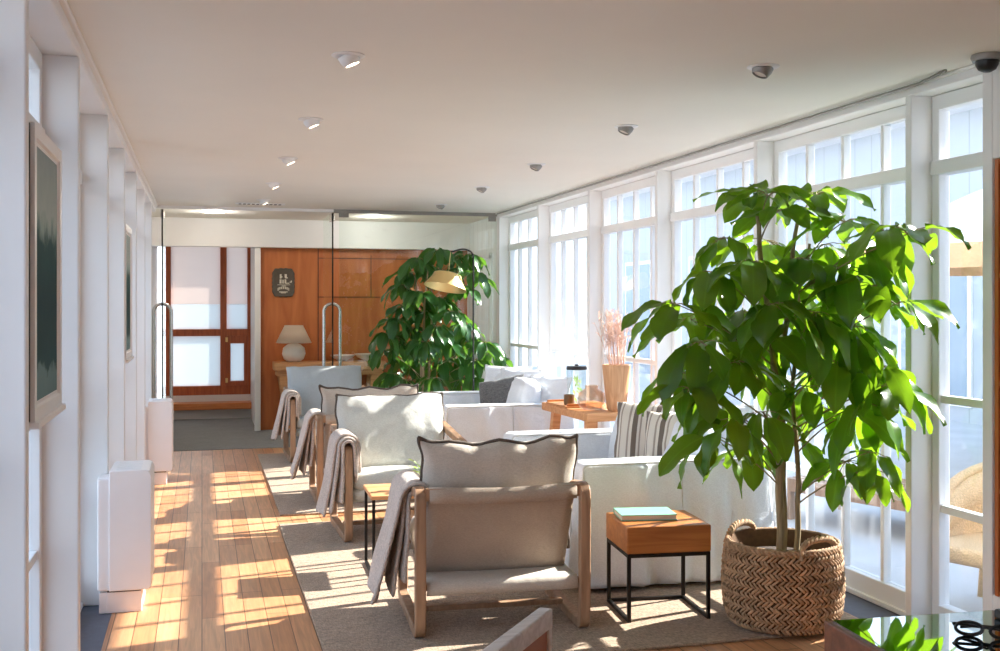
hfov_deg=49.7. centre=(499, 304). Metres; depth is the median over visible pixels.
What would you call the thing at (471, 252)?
arc floor lamp
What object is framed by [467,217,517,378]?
wall
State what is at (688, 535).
side table
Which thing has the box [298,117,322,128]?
ceiling spotlight
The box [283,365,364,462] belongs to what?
lounge armchair
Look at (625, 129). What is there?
ceiling spotlight
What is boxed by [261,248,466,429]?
wall
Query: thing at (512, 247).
window
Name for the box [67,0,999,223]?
ceiling
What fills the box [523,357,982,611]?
ground
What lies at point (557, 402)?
serving tray
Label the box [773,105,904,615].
window
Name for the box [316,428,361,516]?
throw
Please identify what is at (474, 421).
slipcovered sofa
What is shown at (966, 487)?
wicker chair
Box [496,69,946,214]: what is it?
trim
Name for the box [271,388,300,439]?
throw
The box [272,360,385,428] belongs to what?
console table
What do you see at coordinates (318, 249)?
trim
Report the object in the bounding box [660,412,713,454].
cushion
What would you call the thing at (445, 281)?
lampshade
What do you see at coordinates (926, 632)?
display table
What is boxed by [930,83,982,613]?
window
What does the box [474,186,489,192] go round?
ceiling spotlight
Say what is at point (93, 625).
trim
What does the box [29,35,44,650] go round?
window
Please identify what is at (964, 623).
eyeglasses
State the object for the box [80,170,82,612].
window
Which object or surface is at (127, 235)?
print
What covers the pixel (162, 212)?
door
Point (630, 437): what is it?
throw pillow
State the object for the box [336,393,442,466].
cushion
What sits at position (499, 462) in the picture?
cushion
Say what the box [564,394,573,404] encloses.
tealight holder
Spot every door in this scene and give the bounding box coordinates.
[152,209,172,398]
[322,213,341,365]
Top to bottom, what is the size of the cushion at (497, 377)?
0.516 m
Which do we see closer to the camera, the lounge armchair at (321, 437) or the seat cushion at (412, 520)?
the seat cushion at (412, 520)
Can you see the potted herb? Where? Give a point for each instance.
(415, 467)
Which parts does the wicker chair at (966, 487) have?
seat, leg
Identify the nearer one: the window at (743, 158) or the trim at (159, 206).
the window at (743, 158)
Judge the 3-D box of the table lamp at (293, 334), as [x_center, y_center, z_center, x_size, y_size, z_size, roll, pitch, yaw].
[-2.423,0.454,12.693,0.414,0.431,0.414,0,0,-15]
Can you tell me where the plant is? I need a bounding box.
[621,179,971,549]
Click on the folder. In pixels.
(997, 611)
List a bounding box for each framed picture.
[29,122,65,429]
[125,223,133,362]
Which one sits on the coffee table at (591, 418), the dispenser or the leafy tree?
the dispenser
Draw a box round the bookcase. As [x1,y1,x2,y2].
[995,159,999,596]
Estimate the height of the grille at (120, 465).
0.002 m
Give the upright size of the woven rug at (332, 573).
0.015 m
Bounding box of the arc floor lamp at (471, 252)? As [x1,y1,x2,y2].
[450,248,473,390]
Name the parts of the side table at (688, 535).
leg, rail, rail, leg, rail, rail, leg, rail, leg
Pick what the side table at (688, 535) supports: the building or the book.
the book
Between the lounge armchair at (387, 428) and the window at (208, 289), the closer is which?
the lounge armchair at (387, 428)
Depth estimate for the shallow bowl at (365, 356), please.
12.80 m
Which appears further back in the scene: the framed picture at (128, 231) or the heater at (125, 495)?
the framed picture at (128, 231)
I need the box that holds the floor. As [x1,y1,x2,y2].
[101,418,858,650]
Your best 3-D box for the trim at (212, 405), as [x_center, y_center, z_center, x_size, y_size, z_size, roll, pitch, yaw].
[-3.812,1.317,14.135,1.090,0.085,0.280,0,0,-15]
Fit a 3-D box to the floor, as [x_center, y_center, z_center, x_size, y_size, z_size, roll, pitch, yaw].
[-0.223,1.528,5.696,4.200,0.084,19.100,0,0,-15]
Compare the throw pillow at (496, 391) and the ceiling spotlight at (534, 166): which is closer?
the ceiling spotlight at (534, 166)
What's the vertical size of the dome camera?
0.071 m
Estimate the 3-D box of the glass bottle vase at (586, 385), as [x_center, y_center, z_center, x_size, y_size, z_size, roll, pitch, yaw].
[0.664,0.668,7.818,0.210,0.175,0.210,0,0,-15]
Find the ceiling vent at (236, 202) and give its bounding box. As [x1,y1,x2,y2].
[235,202,284,204]
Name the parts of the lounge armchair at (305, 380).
frame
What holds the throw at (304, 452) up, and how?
on the lounge armchair at (321, 437)
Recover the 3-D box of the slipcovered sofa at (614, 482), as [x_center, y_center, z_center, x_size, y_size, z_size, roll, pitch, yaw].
[0.760,1.044,6.380,1.198,0.856,1.624,0,0,-15]
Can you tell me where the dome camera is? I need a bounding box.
[970,51,999,72]
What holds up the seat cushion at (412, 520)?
on the lounge armchair at (497, 518)
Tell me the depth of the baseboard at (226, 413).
14.20 m
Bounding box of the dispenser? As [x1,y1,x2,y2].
[566,364,586,403]
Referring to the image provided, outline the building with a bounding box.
[579,102,982,424]
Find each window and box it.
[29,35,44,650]
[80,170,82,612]
[166,247,250,395]
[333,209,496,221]
[508,210,536,366]
[548,195,587,428]
[601,176,654,427]
[670,148,753,405]
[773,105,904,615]
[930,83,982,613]
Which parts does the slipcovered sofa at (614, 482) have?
arm, arm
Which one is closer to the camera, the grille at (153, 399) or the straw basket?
the straw basket
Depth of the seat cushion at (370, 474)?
6.76 m
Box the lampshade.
[424,270,466,293]
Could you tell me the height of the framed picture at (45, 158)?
0.853 m
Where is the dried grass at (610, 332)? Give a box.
[593,307,632,364]
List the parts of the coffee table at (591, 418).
leg, leg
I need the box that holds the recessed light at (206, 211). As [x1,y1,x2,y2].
[202,210,224,212]
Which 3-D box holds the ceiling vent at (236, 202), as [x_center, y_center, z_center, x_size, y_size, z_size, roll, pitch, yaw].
[-2.386,-1.005,10.753,0.480,0.010,0.120,0,0,-15]
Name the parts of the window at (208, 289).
pane, pane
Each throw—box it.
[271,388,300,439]
[290,408,324,479]
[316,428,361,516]
[367,470,428,604]
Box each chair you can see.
[482,607,551,650]
[950,462,982,596]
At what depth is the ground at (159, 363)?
23.97 m
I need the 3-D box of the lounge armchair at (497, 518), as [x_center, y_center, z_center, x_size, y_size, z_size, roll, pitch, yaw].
[-0.053,1.033,5.172,0.798,0.888,0.747,0,0,-11]
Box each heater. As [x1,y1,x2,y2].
[97,460,153,613]
[145,398,172,484]
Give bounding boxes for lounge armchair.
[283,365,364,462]
[309,383,418,504]
[329,392,466,541]
[398,433,590,637]
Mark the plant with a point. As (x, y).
(831, 351)
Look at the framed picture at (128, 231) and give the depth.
6.95 m
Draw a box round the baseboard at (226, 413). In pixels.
[166,394,250,419]
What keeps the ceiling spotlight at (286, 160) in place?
attached to the ceiling
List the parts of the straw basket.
handle, handle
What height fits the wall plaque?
0.352 m
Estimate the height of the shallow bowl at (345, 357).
0.070 m
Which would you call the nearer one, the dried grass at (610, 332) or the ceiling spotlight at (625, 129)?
the ceiling spotlight at (625, 129)
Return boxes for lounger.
[787,469,904,519]
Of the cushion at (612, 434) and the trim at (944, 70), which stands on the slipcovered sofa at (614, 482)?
the cushion at (612, 434)
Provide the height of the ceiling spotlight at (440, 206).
0.069 m
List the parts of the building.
pane, pane, pane, pane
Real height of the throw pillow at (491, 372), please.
0.445 m
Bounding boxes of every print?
[37,147,56,400]
[126,234,129,349]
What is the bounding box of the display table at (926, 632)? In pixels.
[824,610,999,650]
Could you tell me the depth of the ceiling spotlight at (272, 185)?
8.91 m
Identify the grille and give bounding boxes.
[116,461,143,469]
[152,398,166,400]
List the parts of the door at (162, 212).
pull handle, pull handle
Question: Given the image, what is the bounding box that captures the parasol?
[864,189,982,275]
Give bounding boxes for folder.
[994,609,999,618]
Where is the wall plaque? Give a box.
[272,268,294,296]
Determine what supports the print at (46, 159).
attached to the framed picture at (45, 158)
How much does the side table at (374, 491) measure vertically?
0.447 m
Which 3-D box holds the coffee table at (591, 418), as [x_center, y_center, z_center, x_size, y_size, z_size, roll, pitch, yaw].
[0.679,1.123,8.029,0.451,0.735,0.942,0,0,-17]
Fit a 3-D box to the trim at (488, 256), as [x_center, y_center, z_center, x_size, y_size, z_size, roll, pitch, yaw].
[-0.220,0.445,12.772,0.030,2.090,0.840,0,0,-15]
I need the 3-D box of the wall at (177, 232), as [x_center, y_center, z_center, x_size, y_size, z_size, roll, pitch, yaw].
[-2.175,-0.845,12.958,4.100,0.330,0.140,0,0,-15]
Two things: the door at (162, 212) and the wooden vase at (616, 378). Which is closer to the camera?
the wooden vase at (616, 378)
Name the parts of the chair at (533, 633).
panel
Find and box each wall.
[0,0,157,650]
[152,217,469,250]
[251,247,260,430]
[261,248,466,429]
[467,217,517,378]
[496,62,999,615]
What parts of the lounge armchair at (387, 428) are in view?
frame, frame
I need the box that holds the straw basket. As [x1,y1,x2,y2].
[721,519,845,635]
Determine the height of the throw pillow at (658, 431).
0.431 m
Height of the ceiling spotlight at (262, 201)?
0.069 m
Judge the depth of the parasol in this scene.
8.94 m
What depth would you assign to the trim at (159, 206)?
11.16 m
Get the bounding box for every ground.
[158,362,165,393]
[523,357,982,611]
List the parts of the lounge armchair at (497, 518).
frame, rail, frame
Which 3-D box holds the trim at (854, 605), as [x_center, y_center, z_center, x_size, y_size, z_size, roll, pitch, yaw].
[2.095,1.531,4.458,0.390,0.078,15.480,0,0,-15]
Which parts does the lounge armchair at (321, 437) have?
frame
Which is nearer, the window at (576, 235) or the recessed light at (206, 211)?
the window at (576, 235)
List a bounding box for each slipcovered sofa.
[419,373,573,442]
[503,412,773,588]
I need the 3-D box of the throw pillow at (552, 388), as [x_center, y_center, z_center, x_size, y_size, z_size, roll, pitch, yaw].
[0.396,0.820,9.177,0.220,0.436,0.493,0,0,-44]
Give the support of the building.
on the ground at (966, 439)
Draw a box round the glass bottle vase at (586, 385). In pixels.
[577,385,605,409]
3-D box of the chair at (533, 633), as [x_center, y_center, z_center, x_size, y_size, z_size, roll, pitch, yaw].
[-0.175,1.100,2.396,0.450,0.780,0.477,0,0,23]
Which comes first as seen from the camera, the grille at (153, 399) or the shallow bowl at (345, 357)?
the grille at (153, 399)
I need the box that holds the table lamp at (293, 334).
[276,325,311,361]
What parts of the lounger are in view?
leg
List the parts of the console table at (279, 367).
leg, leg, leg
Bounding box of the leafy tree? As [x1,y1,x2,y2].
[368,247,512,391]
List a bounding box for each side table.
[363,483,413,571]
[606,510,710,622]
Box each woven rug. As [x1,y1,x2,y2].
[258,453,413,515]
[279,518,857,650]
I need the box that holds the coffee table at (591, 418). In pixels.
[542,401,617,429]
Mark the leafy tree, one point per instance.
(414, 354)
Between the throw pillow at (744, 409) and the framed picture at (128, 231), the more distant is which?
the framed picture at (128, 231)
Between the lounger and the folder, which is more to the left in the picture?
the lounger
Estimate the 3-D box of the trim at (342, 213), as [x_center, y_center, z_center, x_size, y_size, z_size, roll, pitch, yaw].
[-0.900,0.235,11.666,1.790,2.490,0.050,0,0,-15]
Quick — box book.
[613,507,676,520]
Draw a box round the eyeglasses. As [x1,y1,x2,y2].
[952,620,999,639]
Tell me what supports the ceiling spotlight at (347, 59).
attached to the ceiling
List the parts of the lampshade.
lamp shade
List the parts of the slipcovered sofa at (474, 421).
arm, arm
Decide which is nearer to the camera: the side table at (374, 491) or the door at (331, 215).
the side table at (374, 491)
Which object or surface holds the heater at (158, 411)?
on the floor
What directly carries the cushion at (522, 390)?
on the slipcovered sofa at (474, 421)
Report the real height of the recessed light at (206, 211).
0.012 m
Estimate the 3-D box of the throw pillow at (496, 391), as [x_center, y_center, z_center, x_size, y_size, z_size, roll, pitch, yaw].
[0.022,0.824,9.323,0.501,0.458,0.225,0,0,22]
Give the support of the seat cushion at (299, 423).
on the lounge armchair at (305, 380)
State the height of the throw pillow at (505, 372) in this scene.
0.416 m
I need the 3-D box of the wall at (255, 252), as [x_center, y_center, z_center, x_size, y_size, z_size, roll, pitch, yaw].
[-3.106,0.240,13.640,0.068,2.500,1.850,0,0,-15]
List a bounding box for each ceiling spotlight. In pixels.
[257,199,270,204]
[265,182,281,188]
[278,157,297,164]
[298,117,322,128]
[331,51,364,67]
[434,204,447,208]
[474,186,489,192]
[527,163,545,170]
[614,124,637,134]
[747,63,779,78]
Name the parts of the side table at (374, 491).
leg, rail, leg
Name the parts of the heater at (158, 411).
casing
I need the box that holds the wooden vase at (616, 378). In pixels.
[602,364,630,410]
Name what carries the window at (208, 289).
in the wall at (255, 252)
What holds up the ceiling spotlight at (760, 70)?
attached to the ceiling
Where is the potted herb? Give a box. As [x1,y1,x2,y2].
[408,459,419,474]
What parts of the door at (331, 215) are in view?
pull handle, pull handle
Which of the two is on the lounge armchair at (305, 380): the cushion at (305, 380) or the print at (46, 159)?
the cushion at (305, 380)
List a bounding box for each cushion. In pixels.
[286,365,361,425]
[296,415,304,428]
[321,386,416,448]
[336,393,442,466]
[353,465,420,489]
[410,516,413,545]
[420,437,575,544]
[493,373,500,380]
[506,377,540,402]
[608,414,617,457]
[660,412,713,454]
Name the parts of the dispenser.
lid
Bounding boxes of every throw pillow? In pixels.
[479,374,523,403]
[484,365,531,381]
[500,368,542,378]
[530,375,572,400]
[614,402,674,456]
[644,411,677,455]
[718,404,753,448]
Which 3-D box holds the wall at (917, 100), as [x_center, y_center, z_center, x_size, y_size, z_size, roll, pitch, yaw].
[2.153,0.240,4.474,0.310,2.500,15.480,0,0,-15]
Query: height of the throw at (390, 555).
0.553 m
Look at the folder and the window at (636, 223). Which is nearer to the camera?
the folder
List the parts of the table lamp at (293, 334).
lamp shade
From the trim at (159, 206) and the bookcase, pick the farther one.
the trim at (159, 206)
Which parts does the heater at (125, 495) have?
casing, casing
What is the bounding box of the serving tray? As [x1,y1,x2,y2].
[546,399,586,407]
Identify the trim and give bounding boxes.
[80,605,111,650]
[156,205,333,212]
[173,401,251,410]
[318,249,407,360]
[474,253,491,377]
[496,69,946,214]
[843,591,900,618]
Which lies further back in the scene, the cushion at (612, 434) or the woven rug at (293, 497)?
the woven rug at (293, 497)
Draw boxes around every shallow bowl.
[330,354,353,360]
[355,353,383,360]
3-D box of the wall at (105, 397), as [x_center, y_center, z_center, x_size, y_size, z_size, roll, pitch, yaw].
[-2.030,0.240,5.197,0.290,2.500,19.100,0,0,-15]

